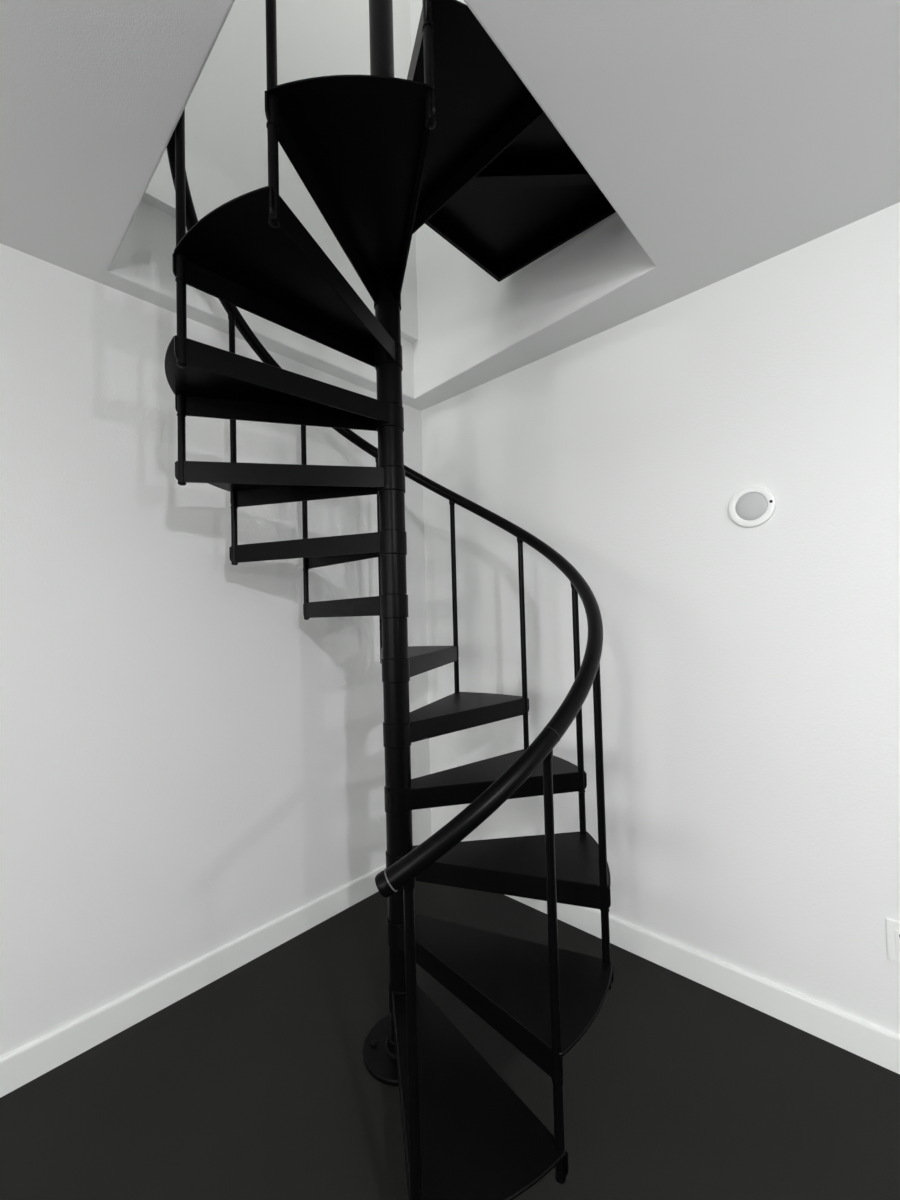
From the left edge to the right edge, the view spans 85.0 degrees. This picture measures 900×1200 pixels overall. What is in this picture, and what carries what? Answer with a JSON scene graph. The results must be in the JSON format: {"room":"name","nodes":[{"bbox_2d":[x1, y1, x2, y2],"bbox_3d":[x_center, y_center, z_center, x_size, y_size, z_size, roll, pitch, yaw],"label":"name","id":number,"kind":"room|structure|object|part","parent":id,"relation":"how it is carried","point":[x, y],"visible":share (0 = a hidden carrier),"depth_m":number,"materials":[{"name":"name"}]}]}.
{"room":"stairwell","nodes":[
{"label":"stairwell","id":0,"kind":"room"},
{"bbox_2d":[0,243,431,1056],"bbox_3d":[-2.042,-1.191,0.773,0.120,5.350,5.640,-3,-2,43],"label":"wall","id":1,"kind":"structure","parent":0,"point":[191,761],"depth_m":1.69,"materials":[{"name":"paint"}]},
{"bbox_2d":[0,864,385,1097],"bbox_3d":[-1.932,1.329,0.643,0.013,0.101,5.387,-3,-2,43],"label":"baseboard","id":2,"kind":"structure","parent":1,"relation":"attached to","point":[34,1059],"depth_m":1.67,"materials":[{"name":"paint"}]},
{"bbox_2d":[142,0,417,342],"bbox_3d":[-1.759,-2.610,0.984,0.125,2.516,4.479,-3,-2,43],"label":"wall","id":3,"kind":"structure","parent":0,"point":[226,144],"depth_m":1.95,"materials":[{"name":"paint"}]},
{"bbox_2d":[0,0,899,410],"bbox_3d":[0.346,-1.347,-1.440,6.400,0.316,5.400,-3,-2,43],"label":"ceiling","id":4,"kind":"structure","parent":0,"point":[723,139],"depth_m":1.18,"materials":[{"name":"paint"}]},
{"bbox_2d":[0,881,899,1199],"bbox_3d":[0.415,1.299,-1.524,6.400,0.100,5.400,-3,-2,43],"label":"floor","id":5,"kind":"structure","parent":0,"point":[255,1083],"depth_m":1.34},
{"bbox_2d":[165,0,615,1199],"bbox_3d":[-0.187,-0.558,1.556,1.242,3.838,1.249,-3,-2,43],"label":"spiral staircase","id":6,"kind":"structure","parent":5,"relation":"on","point":[459,147],"depth_m":1.31,"materials":[{"name":"black metal"}]},
{"bbox_3d":[-0.140,1.336,1.493,0.248,0.048,0.248,-3,-2,43],"label":"plate","id":7,"kind":"part","parent":6,"relation":"part of","materials":[{"name":"black paint"}]},
{"bbox_3d":[-0.195,-0.761,1.560,1.242,2.668,1.242,-3,-2,43],"label":"handrail","id":8,"kind":"part","parent":6,"relation":"part of","materials":[{"name":"black metal"}]},
{"bbox_2d":[410,0,496,335],"bbox_3d":[1.448,-2.699,1.156,4.600,2.494,0.349,-3,-2,43],"label":"wall","id":9,"kind":"structure","parent":0,"point":[447,279],"depth_m":2.42,"materials":[{"name":"paint"}]},
{"bbox_2d":[421,202,899,1034],"bbox_3d":[2.304,0.093,0.498,6.520,2.540,0.120,-3,-2,43],"label":"wall","id":10,"kind":"structure","parent":0,"point":[750,676],"depth_m":1.69,"materials":[{"name":"paint"}]},
{"bbox_2d":[506,895,899,1073],"bbox_3d":[2.244,1.214,0.454,6.400,0.101,0.013,-3,-2,43],"label":"baseboard","id":11,"kind":"structure","parent":10,"relation":"attached to","point":[876,1044],"depth_m":1.61,"materials":[{"name":"paint"}]},
{"bbox_2d":[728,486,775,526],"bbox_3d":[0.995,-0.309,1.621,0.136,0.136,0.017,-3,-2,43],"label":"wall sensor","id":12,"kind":"object","parent":10,"relation":"attached to","point":[751,506],"visible":1,"depth_m":1.61,"materials":[{"name":"white plastic"}]},
{"bbox_2d":[885,918,899,962],"bbox_3d":[1.264,0.958,1.368,0.071,0.114,0.009,-3,-2,43],"label":"wall outlet","id":13,"kind":"object","parent":10,"relation":"attached to","point":[892,926],"visible":1,"depth_m":1.38,"materials":[{"name":"white plastic"}]},
{"bbox_2d":[895,930,899,954],"bbox_3d":[1.262,0.958,1.366,0.034,0.067,0.003,-3,-2,43],"label":"receptacle","id":14,"kind":"object","parent":13,"relation":"attached to","point":[897,932],"depth_m":1.37,"materials":[{"name":"white plastic"}]}
]}

